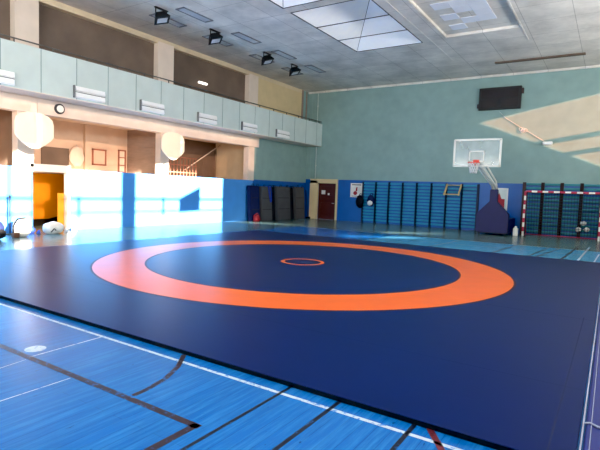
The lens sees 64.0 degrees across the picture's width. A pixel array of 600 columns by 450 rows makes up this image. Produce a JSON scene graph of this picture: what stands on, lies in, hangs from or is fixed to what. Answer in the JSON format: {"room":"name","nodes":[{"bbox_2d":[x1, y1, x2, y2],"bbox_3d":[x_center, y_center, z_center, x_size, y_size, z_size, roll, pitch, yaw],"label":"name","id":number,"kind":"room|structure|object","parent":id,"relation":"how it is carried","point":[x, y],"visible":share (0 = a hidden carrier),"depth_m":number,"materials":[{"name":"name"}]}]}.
{"room":"school gymnasium","nodes":[
{"label":"school gymnasium","id":0,"kind":"room"},
{"bbox_2d":[0,109,11,165],"bbox_3d":[-10.151,-2.993,16.534,2.550,2.080,0.150,5,5,33],"label":"wall","id":1,"kind":"structure","parent":0,"point":[5,115],"depth_m":16.36,"materials":[{"name":"paint"}]},
{"bbox_2d":[33,173,63,218],"bbox_3d":[-9.127,-0.921,17.967,2.200,2.000,4.900,5,5,33],"label":"wall","id":2,"kind":"structure","parent":0,"point":[46,187],"depth_m":18.65,"materials":[{"name":"paint"}]},
{"bbox_2d":[33,216,56,225],"bbox_3d":[-10.014,-0.321,18.454,0.050,0.670,4.500,5,5,33],"label":"trim","id":3,"kind":"structure","parent":2,"relation":"attached to","point":[36,222],"depth_m":18.54,"materials":[{"name":"black plastic"}]},
{"bbox_2d":[33,171,63,173],"bbox_3d":[-10.876,-1.941,16.609,3.800,0.080,24.400,5,5,33],"label":"floor","id":4,"kind":"structure","parent":0,"point":[33,171],"depth_m":17.58,"materials":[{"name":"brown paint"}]},
{"bbox_2d":[169,157,196,176],"bbox_3d":[-5.683,-2.706,22.506,0.050,0.982,2.300,5,5,33],"label":"stair railing","id":5,"kind":"object","parent":4,"relation":"on","point":[177,164],"visible":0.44,"depth_m":22.74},
{"bbox_2d":[184,145,219,177],"bbox_3d":[-5.202,-3.425,25.741,0.060,1.986,2.630,5,5,33],"label":"stair handrail","id":6,"kind":"object","parent":4,"relation":"on","point":[219,145],"visible":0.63,"depth_m":25.86,"materials":[{"name":"paint"}]},
{"bbox_2d":[34,119,126,172],"bbox_3d":[-13.052,-2.950,14.454,0.350,2.080,18.500,5,5,33],"label":"wall","id":7,"kind":"structure","parent":0,"point":[68,135],"depth_m":20.40,"materials":[{"name":"brown paint"}]},
{"bbox_2d":[41,146,68,165],"bbox_3d":[-9.859,-2.712,19.337,0.040,0.820,1.140,5,5,33],"label":"window","id":8,"kind":"structure","parent":7,"relation":"in","point":[49,155],"depth_m":19.30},
{"bbox_2d":[69,146,83,165],"bbox_3d":[-9.312,-2.898,20.013,0.180,0.922,0.693,5,5,33],"label":"wall panel","id":9,"kind":"object","parent":7,"relation":"hanging from","point":[76,157],"visible":1,"depth_m":19.94,"materials":[{"name":"paint"}]},
{"bbox_2d":[92,148,106,165],"bbox_3d":[-8.704,-2.935,20.808,0.050,0.700,0.680,5,5,33],"label":"picture frame","id":10,"kind":"object","parent":7,"relation":"attached to","point":[99,156],"visible":1,"depth_m":20.81,"materials":[{"name":"brown paint"}]},
{"bbox_2d":[118,150,125,172],"bbox_3d":[-8.146,-2.901,21.951,0.050,1.050,0.400,5,5,33],"label":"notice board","id":11,"kind":"object","parent":7,"relation":"attached to","point":[121,153],"visible":0.83,"depth_m":21.96,"materials":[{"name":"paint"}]},
{"bbox_2d":[49,117,218,142],"bbox_3d":[-10.710,-4.172,16.394,4.000,0.250,24.400,5,5,33],"label":"ceiling","id":12,"kind":"structure","parent":0,"point":[53,118],"depth_m":20.61,"materials":[{"name":"brown paint"}]},
{"bbox_2d":[127,130,155,173],"bbox_3d":[-6.870,-3.234,21.573,2.550,2.080,0.215,5,5,33],"label":"wall","id":13,"kind":"structure","parent":0,"point":[140,144],"depth_m":21.66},
{"bbox_2d":[0,91,308,232],"bbox_3d":[-7.725,-3.725,17.559,0.200,7.750,29.570,5,5,33],"label":"wall","id":14,"kind":"structure","parent":0,"point":[98,199],"depth_m":20.27,"materials":[{"name":"blue paint"}]},
{"bbox_2d":[0,91,36,112],"bbox_3d":[-9.274,-3.894,15.078,0.370,0.510,1.820,5,5,33],"label":"trim","id":15,"kind":"structure","parent":14,"relation":"attached to","point":[8,101],"depth_m":15.23,"materials":[{"name":"paint"}]},
{"bbox_2d":[12,111,33,166],"bbox_3d":[-9.048,-2.911,15.683,0.330,2.000,0.520,5,5,33],"label":"column","id":16,"kind":"structure","parent":14,"relation":"on","point":[22,154],"depth_m":15.54,"materials":[{"name":"paint"}]},
{"bbox_2d":[14,112,53,148],"bbox_3d":[-8.656,-2.971,15.174,1.030,1.120,1.200,5,5,33],"label":"backboard","id":17,"kind":"object","parent":14,"relation":"attached to","point":[35,130],"visible":1,"depth_m":14.87,"materials":[{"name":"white paint"}]},
{"bbox_2d":[30,163,69,229],"bbox_3d":[-8.633,-0.933,16.505,0.250,2.270,1.390,5,5,33],"label":"trim","id":18,"kind":"structure","parent":14,"relation":"attached to","point":[36,167],"depth_m":16.94,"materials":[{"name":"white paint"}]},
{"bbox_2d":[54,104,64,113],"bbox_3d":[-8.178,-3.949,16.332,0.100,0.340,0.340,5,5,33],"label":"round wall fitting","id":19,"kind":"object","parent":14,"relation":"attached to","point":[59,108],"visible":1,"depth_m":16.28,"materials":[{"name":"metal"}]},
{"bbox_2d":[57,193,63,224],"bbox_3d":[-8.360,-0.492,17.279,0.050,1.300,0.750,5,5,33],"label":"door","id":20,"kind":"structure","parent":14,"relation":"in","point":[60,196],"depth_m":17.02,"materials":[{"name":"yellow wood"}]},
{"bbox_2d":[37,98,258,147],"bbox_3d":[-5.553,-4.168,20.793,0.370,0.510,11.810,5,5,33],"label":"trim","id":21,"kind":"structure","parent":14,"relation":"attached to","point":[74,112],"depth_m":19.06,"materials":[{"name":"paint"}]},
{"bbox_2d":[0,33,321,146],"bbox_3d":[-6.684,-5.003,17.853,1.048,1.492,31.300,5,5,33],"label":"balcony","id":22,"kind":"object","parent":14,"relation":"attached to","point":[39,73],"visible":0.94,"depth_m":17.73,"materials":[{"name":"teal paint"}]},
{"bbox_2d":[0,69,14,85],"bbox_3d":[-8.730,-4.293,13.714,0.115,0.400,1.120,5,5,33],"label":"wall light","id":23,"kind":"object","parent":22,"relation":"attached to","point":[6,77],"visible":1,"depth_m":13.99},
{"bbox_2d":[0,70,14,77],"bbox_3d":[-8.702,-4.387,13.703,0.070,0.130,1.040,5,5,33],"label":"diffuser","id":24,"kind":"object","parent":23,"relation":"attached to","point":[3,73],"depth_m":13.97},
{"bbox_2d":[0,77,14,84],"bbox_3d":[-8.710,-4.187,13.717,0.070,0.130,1.040,5,5,33],"label":"diffuser","id":25,"kind":"object","parent":23,"relation":"attached to","point":[5,80],"depth_m":14.01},
{"bbox_2d":[73,85,104,102],"bbox_3d":[-7.095,-4.413,16.226,0.115,0.400,1.160,5,5,33],"label":"wall light","id":26,"kind":"object","parent":22,"relation":"attached to","point":[78,92],"visible":1,"depth_m":16.16,"materials":[{"name":"plastic"}]},
{"bbox_2d":[76,87,104,96],"bbox_3d":[-7.067,-4.507,16.215,0.070,0.130,1.080,5,5,33],"label":"diffuser","id":27,"kind":"object","parent":26,"relation":"attached to","point":[86,91],"depth_m":16.19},
{"bbox_2d":[76,93,104,101],"bbox_3d":[-7.074,-4.308,16.230,0.070,0.130,1.080,5,5,33],"label":"diffuser","id":28,"kind":"object","parent":26,"relation":"attached to","point":[87,96],"depth_m":16.24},
{"bbox_2d":[139,99,164,114],"bbox_3d":[-5.655,-4.519,18.437,0.115,0.400,1.140,5,5,33],"label":"wall light","id":29,"kind":"object","parent":22,"relation":"attached to","point":[147,106],"visible":1,"depth_m":18.38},
{"bbox_2d":[142,101,164,108],"bbox_3d":[-5.628,-4.613,18.426,0.070,0.130,1.060,5,5,33],"label":"diffuser","id":30,"kind":"object","parent":29,"relation":"attached to","point":[147,104],"depth_m":18.40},
{"bbox_2d":[142,106,164,113],"bbox_3d":[-5.635,-4.413,18.440,0.070,0.130,1.060,5,5,33],"label":"diffuser","id":31,"kind":"object","parent":29,"relation":"attached to","point":[153,109],"depth_m":18.46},
{"bbox_2d":[197,112,216,124],"bbox_3d":[-4.028,-4.639,20.936,0.115,0.400,1.170,5,5,33],"label":"wall light","id":32,"kind":"object","parent":22,"relation":"attached to","point":[201,117],"visible":1,"depth_m":20.86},
{"bbox_2d":[199,113,216,119],"bbox_3d":[-4.000,-4.732,20.925,0.070,0.130,1.090,5,5,33],"label":"diffuser","id":33,"kind":"object","parent":32,"relation":"attached to","point":[201,115],"depth_m":20.87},
{"bbox_2d":[199,118,216,123],"bbox_3d":[-4.008,-4.533,20.940,0.070,0.130,1.090,5,5,33],"label":"diffuser","id":34,"kind":"object","parent":32,"relation":"attached to","point":[205,120],"depth_m":20.98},
{"bbox_2d":[241,121,257,132],"bbox_3d":[-2.447,-4.755,23.364,0.115,0.400,1.170,5,5,33],"label":"wall light","id":35,"kind":"object","parent":22,"relation":"attached to","point":[245,126],"visible":1,"depth_m":23.28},
{"bbox_2d":[243,123,257,127],"bbox_3d":[-2.419,-4.848,23.354,0.070,0.130,1.090,5,5,33],"label":"diffuser","id":36,"kind":"object","parent":35,"relation":"attached to","point":[246,125],"depth_m":23.30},
{"bbox_2d":[243,127,257,131],"bbox_3d":[-2.427,-4.649,23.368,0.070,0.130,1.090,5,5,33],"label":"diffuser","id":37,"kind":"object","parent":35,"relation":"attached to","point":[252,129],"depth_m":23.42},
{"bbox_2d":[275,129,289,138],"bbox_3d":[-0.907,-4.868,25.730,0.115,0.400,1.220,5,5,33],"label":"wall light","id":38,"kind":"object","parent":22,"relation":"attached to","point":[279,133],"visible":1,"depth_m":25.66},
{"bbox_2d":[277,130,289,134],"bbox_3d":[-0.879,-4.962,25.719,0.070,0.130,1.140,5,5,33],"label":"diffuser","id":39,"kind":"object","parent":38,"relation":"attached to","point":[279,132],"depth_m":25.65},
{"bbox_2d":[277,134,289,138],"bbox_3d":[-0.886,-4.762,25.734,0.070,0.130,1.140,5,5,33],"label":"diffuser","id":40,"kind":"object","parent":38,"relation":"attached to","point":[286,136],"depth_m":25.78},
{"bbox_2d":[155,133,168,174],"bbox_3d":[-5.892,-3.143,20.531,0.330,2.000,0.460,5,5,33],"label":"column","id":41,"kind":"structure","parent":14,"relation":"on","point":[161,160],"depth_m":20.38,"materials":[{"name":"paint"}]},
{"bbox_2d":[161,132,184,159],"bbox_3d":[-5.596,-3.255,19.867,1.030,1.120,1.200,5,5,33],"label":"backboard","id":42,"kind":"object","parent":14,"relation":"attached to","point":[172,143],"visible":1,"depth_m":19.56,"materials":[{"name":"white paint"}]},
{"bbox_2d":[243,146,254,179],"bbox_3d":[-2.708,-3.377,25.422,0.330,2.000,0.480,5,5,33],"label":"column","id":43,"kind":"structure","parent":14,"relation":"on","point":[248,164],"depth_m":25.27,"materials":[{"name":"paint"}]},
{"bbox_2d":[258,78,301,142],"bbox_3d":[-1.117,-6.294,27.243,0.015,3.130,4.300,5,5,33],"label":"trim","id":44,"kind":"structure","parent":14,"relation":"attached to","point":[271,95],"depth_m":27.02,"materials":[{"name":"beige paint"}]},
{"bbox_2d":[301,90,307,119],"bbox_3d":[0.237,-6.490,29.278,0.050,3.330,0.600,5,5,33],"label":"trim","id":45,"kind":"structure","parent":14,"relation":"attached to","point":[302,90],"depth_m":29.06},
{"bbox_2d":[169,139,215,177],"bbox_3d":[-6.409,-3.448,24.795,0.200,2.080,5.700,5,5,33],"label":"wall","id":46,"kind":"structure","parent":0,"point":[192,148],"depth_m":25.97,"materials":[{"name":"paint"}]},
{"bbox_2d":[215,143,243,179],"bbox_3d":[-3.661,-3.466,26.456,2.600,2.080,0.120,5,5,33],"label":"wall","id":47,"kind":"structure","parent":0,"point":[229,158],"depth_m":26.54,"materials":[{"name":"beige paint"}]},
{"bbox_2d":[0,218,599,449],"bbox_3d":[-0.664,0.736,13.175,25.000,0.002,29.570,5,5,33],"label":"floor","id":48,"kind":"structure","parent":0,"point":[66,384],"depth_m":4.01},
{"bbox_2d":[0,222,5,238],"bbox_3d":[-8.561,0.146,13.572,0.395,0.544,0.398,5,5,33],"label":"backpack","id":49,"kind":"object","parent":48,"relation":"on","point":[2,228],"visible":1,"depth_m":13.55,"materials":[{"name":"blue fabric"}]},
{"bbox_2d":[6,195,10,234],"bbox_3d":[-9.038,-0.315,14.953,0.280,1.230,0.280,5,5,33],"label":"stand","id":50,"kind":"object","parent":48,"relation":"on","point":[9,233],"visible":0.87,"depth_m":14.95,"materials":[{"name":"metal"}]},
{"bbox_2d":[11,217,30,237],"bbox_3d":[-8.377,0.064,14.414,0.396,0.600,0.608,5,5,33],"label":"sports bag","id":51,"kind":"object","parent":48,"relation":"on","point":[21,227],"visible":1,"depth_m":14.30,"materials":[{"name":"white fabric"}]},
{"bbox_2d":[43,221,63,233],"bbox_3d":[-8.061,0.080,15.680,0.451,0.410,0.645,4,4,19],"label":"bag","id":52,"kind":"object","parent":48,"relation":"on","point":[53,227],"visible":1,"depth_m":15.51,"materials":[{"name":"white fabric"}]},
{"bbox_2d":[247,184,259,220],"bbox_3d":[-2.464,-1.193,25.379,0.385,1.969,0.800,5,5,33],"label":"mat","id":53,"kind":"object","parent":48,"relation":"on","point":[253,205],"visible":0.92,"depth_m":25.12,"materials":[{"name":"blue fabric"}]},
{"bbox_2d":[253,213,259,221],"bbox_3d":[-2.280,-0.406,25.106,0.271,0.453,0.448,5,5,33],"label":"bundle","id":54,"kind":"object","parent":48,"relation":"on","point":[256,218],"visible":1,"depth_m":24.99,"materials":[{"name":"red fabric"}]},
{"bbox_2d":[259,185,271,220],"bbox_3d":[-1.896,-1.227,26.280,0.355,1.949,0.970,5,5,33],"label":"mat","id":55,"kind":"object","parent":48,"relation":"on","point":[264,200],"visible":0.89,"depth_m":26.11,"materials":[{"name":"grey plastic"}]},
{"bbox_2d":[271,185,274,219],"bbox_3d":[-1.542,-1.258,26.896,0.275,1.949,0.358,5,5,33],"label":"mat","id":56,"kind":"object","parent":48,"relation":"on","point":[272,188],"visible":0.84,"depth_m":26.86,"materials":[{"name":"leather"}]},
{"bbox_2d":[274,185,290,219],"bbox_3d":[-1.012,-1.311,27.635,0.355,1.989,1.330,5,5,33],"label":"mat","id":57,"kind":"object","parent":48,"relation":"on","point":[282,194],"visible":0.99,"depth_m":27.45,"materials":[{"name":"grey plastic"}]},
{"bbox_2d":[290,186,293,218],"bbox_3d":[-0.547,-1.331,28.424,0.275,1.949,0.400,5,5,33],"label":"mat","id":58,"kind":"object","parent":48,"relation":"on","point":[291,189],"visible":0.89,"depth_m":28.37,"materials":[{"name":"black plastic"}]},
{"bbox_2d":[292,185,304,218],"bbox_3d":[-0.082,-1.390,29.062,0.355,2.009,1.020,5,5,33],"label":"mat","id":59,"kind":"object","parent":48,"relation":"on","point":[298,192],"visible":1,"depth_m":28.85,"materials":[{"name":"grey plastic"}]},
{"bbox_2d":[0,230,599,449],"bbox_3d":[0.016,0.879,11.181,11.800,0.051,11.920,5,5,33],"label":"mat","id":60,"kind":"object","parent":48,"relation":"on","point":[492,350],"visible":1,"depth_m":6.44,"materials":[{"name":"blue plastic"}]},
{"bbox_2d":[453,138,514,235],"bbox_3d":[8.160,-1.522,21.061,1.840,4.020,5.421,5,5,33],"label":"stand","id":61,"kind":"object","parent":48,"relation":"on","point":[493,218],"visible":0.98,"depth_m":21.55,"materials":[{"name":"blue plastic"}]},
{"bbox_2d":[521,190,599,240],"bbox_3d":[11.844,-0.466,21.723,3.080,2.090,0.960,5,5,33],"label":"goal","id":62,"kind":"object","parent":48,"relation":"on","point":[526,192],"visible":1,"depth_m":21.91,"materials":[{"name":"red paint"}]},
{"bbox_2d":[579,298,599,449],"bbox_3d":[4.724,1.433,5.748,2.026,0.069,7.850,5,5,33],"label":"floor mat","id":63,"kind":"object","parent":48,"relation":"on","point":[592,430],"visible":1,"depth_m":3.88,"materials":[{"name":"plastic"}]},
{"bbox_2d":[55,0,599,91],"bbox_3d":[-0.242,-6.985,12.651,25.200,0.001,29.770,5,5,33],"label":"ceiling","id":64,"kind":"structure","parent":0,"point":[552,27],"depth_m":19.12,"materials":[{"name":"concrete"}]},
{"bbox_2d":[154,6,169,24],"bbox_3d":[-4.742,-7.155,16.489,0.570,0.560,0.398,0,5,-32],"label":"floodlight","id":65,"kind":"object","parent":64,"relation":"attached to","point":[161,17],"visible":1,"depth_m":16.43,"materials":[{"name":"black plastic"}]},
{"bbox_2d":[149,13,186,27],"bbox_3d":[-4.821,-7.493,17.596,0.400,0.030,1.450,5,5,33],"label":"recessed light","id":66,"kind":"object","parent":64,"relation":"in","point":[171,21],"visible":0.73,"depth_m":17.86,"materials":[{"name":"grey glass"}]},
{"bbox_2d":[152,15,183,26],"bbox_3d":[-4.821,-7.502,17.595,0.340,0.012,1.330,5,5,33],"label":"diffuser","id":67,"kind":"object","parent":66,"relation":"attached to","point":[171,21],"depth_m":17.87,"materials":[{"name":"grey glass"}]},
{"bbox_2d":[175,7,212,22],"bbox_3d":[-3.705,-7.404,16.933,0.400,0.030,1.450,5,5,33],"label":"recessed light","id":68,"kind":"object","parent":64,"relation":"in","point":[184,10],"visible":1,"depth_m":16.89,"materials":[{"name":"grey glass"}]},
{"bbox_2d":[208,28,222,44],"bbox_3d":[-3.268,-7.250,18.570,0.570,0.560,0.398,0,5,-32],"label":"floodlight","id":69,"kind":"object","parent":64,"relation":"attached to","point":[214,38],"visible":1,"depth_m":18.50,"materials":[{"name":"black plastic"}]},
{"bbox_2d":[202,35,232,46],"bbox_3d":[-3.376,-7.599,19.815,0.400,0.030,1.450,5,5,33],"label":"recessed light","id":70,"kind":"object","parent":64,"relation":"in","point":[224,43],"visible":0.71,"depth_m":20.11,"materials":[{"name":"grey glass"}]},
{"bbox_2d":[205,36,229,45],"bbox_3d":[-3.376,-7.608,19.814,0.340,0.012,1.330,5,5,33],"label":"diffuser","id":71,"kind":"object","parent":70,"relation":"attached to","point":[224,43],"depth_m":20.08,"materials":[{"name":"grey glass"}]},
{"bbox_2d":[231,32,261,43],"bbox_3d":[-2.151,-7.519,19.320,0.400,0.030,1.450,5,5,33],"label":"recessed light","id":72,"kind":"object","parent":64,"relation":"in","point":[237,34],"visible":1,"depth_m":19.27,"materials":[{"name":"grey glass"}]},
{"bbox_2d":[234,33,257,42],"bbox_3d":[-2.151,-7.528,19.319,0.340,0.012,1.330,5,5,33],"label":"diffuser","id":73,"kind":"object","parent":72,"relation":"attached to","point":[240,35],"depth_m":19.26,"materials":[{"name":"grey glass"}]},
{"bbox_2d":[249,54,273,62],"bbox_3d":[-1.768,-7.718,22.285,0.400,0.030,1.450,5,5,33],"label":"recessed light","id":74,"kind":"object","parent":64,"relation":"in","point":[256,56],"visible":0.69,"depth_m":21.96,"materials":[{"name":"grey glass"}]},
{"bbox_2d":[261,51,273,65],"bbox_3d":[-1.442,-7.385,21.376,0.570,0.560,0.398,0,5,-32],"label":"floodlight","id":75,"kind":"object","parent":64,"relation":"attached to","point":[267,59],"visible":1,"depth_m":21.31,"materials":[{"name":"black plastic"}]},
{"bbox_2d":[271,50,296,59],"bbox_3d":[-0.706,-7.625,21.539,0.400,0.030,1.450,5,5,33],"label":"recessed light","id":76,"kind":"object","parent":64,"relation":"in","point":[278,52],"visible":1,"depth_m":21.48,"materials":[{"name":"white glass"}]},
{"bbox_2d":[274,51,293,58],"bbox_3d":[-0.706,-7.634,21.538,0.340,0.012,1.330,5,5,33],"label":"diffuser","id":77,"kind":"object","parent":76,"relation":"attached to","point":[287,56],"depth_m":21.48,"materials":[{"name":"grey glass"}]},
{"bbox_2d":[289,64,300,75],"bbox_3d":[-0.242,-7.473,23.218,0.570,0.560,0.398,0,5,-32],"label":"floodlight","id":78,"kind":"object","parent":64,"relation":"attached to","point":[293,71],"visible":1,"depth_m":23.15,"materials":[{"name":"black plastic"}]},
{"bbox_2d":[269,0,321,8],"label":"window","id":79,"kind":"structure","parent":64,"relation":"attached to","point":[283,4],"depth_m":15.65,"materials":[{"name":"glass"}]},
{"bbox_2d":[305,65,325,72],"bbox_3d":[0.765,-7.733,23.799,0.400,0.030,1.450,5,5,33],"label":"recessed light","id":80,"kind":"object","parent":64,"relation":"in","point":[311,67],"visible":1,"depth_m":23.77,"materials":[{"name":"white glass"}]},
{"bbox_2d":[306,66,323,71],"bbox_3d":[0.766,-7.742,23.799,0.340,0.012,1.330,5,5,33],"label":"diffuser","id":81,"kind":"object","parent":80,"relation":"attached to","point":[314,68],"depth_m":23.77,"materials":[{"name":"grey glass"}]},
{"bbox_2d":[291,0,422,51],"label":"window","id":82,"kind":"structure","parent":64,"relation":"attached to","point":[360,25],"depth_m":18.54,"materials":[{"name":"glass"}]},
{"bbox_2d":[265,0,528,62],"bbox_3d":[2.654,-7.051,15.079,6.710,0.024,16.000,5,5,33],"label":"trim","id":83,"kind":"structure","parent":64,"relation":"attached to","point":[268,1],"depth_m":16.92,"materials":[{"name":"metal"}]},
{"bbox_2d":[409,0,518,37],"bbox_3d":[5.335,-7.092,15.601,2.590,0.200,5.020,5,5,33],"label":"trim","id":84,"kind":"structure","parent":64,"relation":"attached to","point":[505,19],"depth_m":16.70,"materials":[{"name":"metal"}]},
{"bbox_2d":[430,0,496,29],"bbox_3d":[5.321,-7.096,15.753,1.640,0.015,3.840,5,5,33],"label":"skylight","id":85,"kind":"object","parent":84,"relation":"attached to","point":[483,11],"depth_m":15.81,"materials":[{"name":"glass"}]},
{"bbox_2d":[495,52,585,63],"bbox_3d":[10.239,-7.147,20.616,3.500,0.050,0.250,5,5,33],"label":"trim","id":86,"kind":"structure","parent":64,"relation":"attached to","point":[582,53],"depth_m":20.49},
{"bbox_2d":[305,67,599,238],"bbox_3d":[7.676,-3.715,25.308,25.200,7.750,0.200,5,5,33],"label":"wall","id":87,"kind":"structure","parent":0,"point":[405,132],"depth_m":24.81,"materials":[{"name":"teal paint"}]},
{"bbox_2d":[309,94,312,178],"bbox_3d":[0.675,-5.478,29.651,0.080,5.270,0.020,5,5,33],"label":"trim","id":88,"kind":"structure","parent":87,"relation":"attached to","point":[312,94],"depth_m":29.69,"materials":[{"name":"teal paint"}]},
{"bbox_2d":[315,93,318,178],"bbox_3d":[1.031,-5.441,29.394,0.100,5.180,0.065,5,5,33],"label":"pipe","id":89,"kind":"object","parent":87,"relation":"attached to","point":[318,93],"visible":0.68,"depth_m":29.42,"materials":[{"name":"metal"}]},
{"bbox_2d":[309,179,337,219],"bbox_3d":[1.439,-1.572,29.304,1.880,2.450,0.240,5,5,33],"label":"door","id":90,"kind":"structure","parent":87,"relation":"in","point":[324,205],"depth_m":29.33,"materials":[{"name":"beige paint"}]},
{"bbox_2d":[350,183,361,196],"bbox_3d":[3.324,-2.032,28.080,0.820,0.820,0.030,5,5,33],"label":"poster","id":91,"kind":"object","parent":87,"relation":"attached to","point":[356,188],"visible":0.95,"depth_m":28.10,"materials":[{"name":"paper"}]},
{"bbox_2d":[361,182,377,222],"bbox_3d":[3.973,-1.310,27.644,0.900,2.350,0.120,5,5,33],"label":"wall bars","id":92,"kind":"object","parent":87,"relation":"attached to","point":[363,183],"visible":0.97,"depth_m":27.65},
{"bbox_2d":[356,193,363,207],"bbox_3d":[3.449,-1.396,27.745,0.526,0.854,0.316,5,5,33],"label":"backpack","id":93,"kind":"object","parent":92,"relation":"hanging from","point":[359,200],"visible":1,"depth_m":27.65,"materials":[{"name":"black fabric"}]},
{"bbox_2d":[367,193,374,205],"bbox_3d":[4.022,-1.437,27.376,0.469,0.764,0.319,5,5,33],"label":"backpack","id":94,"kind":"object","parent":92,"relation":"hanging from","point":[370,200],"visible":1,"depth_m":27.28,"materials":[{"name":"blue fabric"}]},
{"bbox_2d":[373,182,390,223],"bbox_3d":[4.643,-1.254,27.210,0.900,2.350,0.120,5,5,33],"label":"wall bars","id":95,"kind":"object","parent":87,"relation":"attached to","point":[388,190],"visible":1,"depth_m":27.15,"materials":[{"name":"wood"}]},
{"bbox_2d":[387,182,403,224],"bbox_3d":[5.313,-1.199,26.777,0.900,2.350,0.120,5,5,33],"label":"wall bars","id":96,"kind":"object","parent":87,"relation":"attached to","point":[390,183],"visible":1,"depth_m":26.73,"materials":[{"name":"wood"}]},
{"bbox_2d":[400,183,417,224],"bbox_3d":[5.983,-1.143,26.343,0.900,2.350,0.120,5,5,33],"label":"wall bars","id":97,"kind":"object","parent":87,"relation":"attached to","point":[403,184],"visible":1,"depth_m":26.32,"materials":[{"name":"wood"}]},
{"bbox_2d":[414,183,432,226],"bbox_3d":[6.653,-1.087,25.910,0.900,2.350,0.120,5,5,33],"label":"wall bars","id":98,"kind":"object","parent":87,"relation":"attached to","point":[417,185],"visible":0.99,"depth_m":25.88,"materials":[{"name":"wood"}]},
{"bbox_2d":[428,183,446,227],"bbox_3d":[7.323,-1.032,25.476,0.900,2.350,0.120,5,5,33],"label":"wall bars","id":99,"kind":"object","parent":87,"relation":"attached to","point":[431,184],"visible":0.94,"depth_m":25.45,"materials":[{"name":"wood"}]},
{"bbox_2d":[443,184,463,228],"bbox_3d":[7.993,-0.976,25.042,0.900,2.350,0.120,5,5,33],"label":"wall bars","id":100,"kind":"object","parent":87,"relation":"attached to","point":[447,191],"visible":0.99,"depth_m":24.99,"materials":[{"name":"wood"}]},
{"bbox_2d":[443,184,461,195],"bbox_3d":[7.869,-1.817,24.743,0.840,0.600,0.450,5,5,33],"label":"bar","id":101,"kind":"object","parent":100,"relation":"attached to","point":[458,194],"visible":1,"depth_m":24.70,"materials":[{"name":"brown wood"}]},
{"bbox_2d":[309,65,599,93],"bbox_3d":[7.745,-7.523,24.926,24.800,0.100,0.060,5,5,33],"label":"trim","id":102,"kind":"structure","parent":87,"relation":"attached to","point":[592,66],"depth_m":24.43,"materials":[{"name":"concrete"}]},
{"bbox_2d":[459,184,479,230],"bbox_3d":[8.663,-0.920,24.609,0.900,2.350,0.120,5,5,33],"label":"wall bars","id":103,"kind":"object","parent":87,"relation":"attached to","point":[477,185],"visible":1,"depth_m":24.54,"materials":[{"name":"wood"}]},
{"bbox_2d":[477,85,523,110],"bbox_3d":[9.818,-6.216,23.573,2.120,1.080,0.170,5,5,33],"label":"scoreboard","id":104,"kind":"object","parent":87,"relation":"attached to","point":[509,97],"visible":1,"depth_m":23.49,"materials":[{"name":"black plastic"}]},
{"bbox_2d":[498,188,508,210],"bbox_3d":[9.934,-1.272,23.806,0.690,1.120,0.050,5,5,33],"label":"framed poster","id":105,"kind":"object","parent":87,"relation":"attached to","point":[503,192],"visible":0.48,"depth_m":23.71,"materials":[{"name":"paper"}]},
{"bbox_2d":[498,193,504,207],"bbox_3d":[9.910,-1.204,23.816,0.450,0.780,0.005,5,5,33],"label":"picture","id":106,"kind":"object","parent":105,"relation":"attached to","point":[501,196],"depth_m":23.75},
{"bbox_2d":[519,182,544,234],"bbox_3d":[11.128,-0.790,23.010,0.950,2.500,0.120,5,5,33],"label":"wall bars","id":107,"kind":"object","parent":87,"relation":"attached to","point":[524,183],"visible":0.51,"depth_m":22.96,"materials":[{"name":"wood"}]},
{"bbox_2d":[538,183,563,235],"bbox_3d":[11.798,-0.734,22.577,0.950,2.500,0.120,5,5,33],"label":"wall bars","id":108,"kind":"object","parent":87,"relation":"attached to","point":[546,184],"visible":0.73,"depth_m":22.52,"materials":[{"name":"wood"}]},
{"bbox_2d":[557,183,583,236],"bbox_3d":[12.468,-0.679,22.143,0.950,2.500,0.120,5,5,33],"label":"wall bars","id":109,"kind":"object","parent":87,"relation":"attached to","point":[582,185],"visible":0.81,"depth_m":22.07,"materials":[{"name":"wood"}]},
{"bbox_2d":[577,184,599,238],"bbox_3d":[13.138,-0.623,21.709,0.950,2.500,0.120,5,5,33],"label":"wall bars","id":110,"kind":"object","parent":87,"relation":"attached to","point":[585,185],"visible":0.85,"depth_m":21.66,"materials":[{"name":"wood"}]},
{"bbox_3d":[-9.496,-5.831,15.106,0.200,3.330,23.700,5,5,33],"label":"wall","id":111,"kind":"structure","parent":0,"visible":0},
{"bbox_2d":[0,0,9,39],"bbox_3d":[-10.603,-5.631,13.161,0.080,3.130,5.020,5,5,33],"label":"window","id":112,"kind":"structure","parent":111,"relation":"in","point":[4,4],"depth_m":15.06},
{"bbox_2d":[10,0,38,47],"bbox_3d":[-8.909,-5.767,15.503,0.360,3.190,0.760,5,5,33],"label":"pillar","id":113,"kind":"structure","parent":111,"relation":"attached to","point":[24,14],"depth_m":15.31,"materials":[{"name":"paint"}]},
{"bbox_2d":[39,4,153,78],"bbox_3d":[-7.479,-5.861,17.960,0.080,3.130,4.920,5,5,33],"label":"wall panel","id":114,"kind":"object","parent":111,"relation":"in","point":[59,30],"depth_m":17.62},
{"bbox_2d":[154,41,173,83],"bbox_3d":[-5.794,-5.997,20.289,0.360,3.190,0.830,5,5,33],"label":"pillar","id":115,"kind":"structure","parent":111,"relation":"attached to","point":[163,53],"depth_m":20.03,"materials":[{"name":"paint"}]},
{"bbox_2d":[39,0,301,92],"bbox_3d":[-7.830,-7.475,16.988,0.320,0.200,28.800,5,5,33],"label":"trim","id":116,"kind":"structure","parent":111,"relation":"attached to","point":[56,5],"depth_m":19.14,"materials":[{"name":"beige paint"}]},
{"bbox_2d":[173,51,244,102],"bbox_3d":[-4.304,-6.095,22.837,0.080,3.130,5.070,5,5,33],"label":"window","id":117,"kind":"structure","parent":111,"relation":"in","point":[188,70],"depth_m":22.62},
{"bbox_2d":[245,73,258,106],"bbox_3d":[-2.599,-6.231,25.196,0.360,3.190,0.750,5,5,33],"label":"pillar","id":118,"kind":"structure","parent":111,"relation":"attached to","point":[251,81],"depth_m":24.90,"materials":[{"name":"paint"}]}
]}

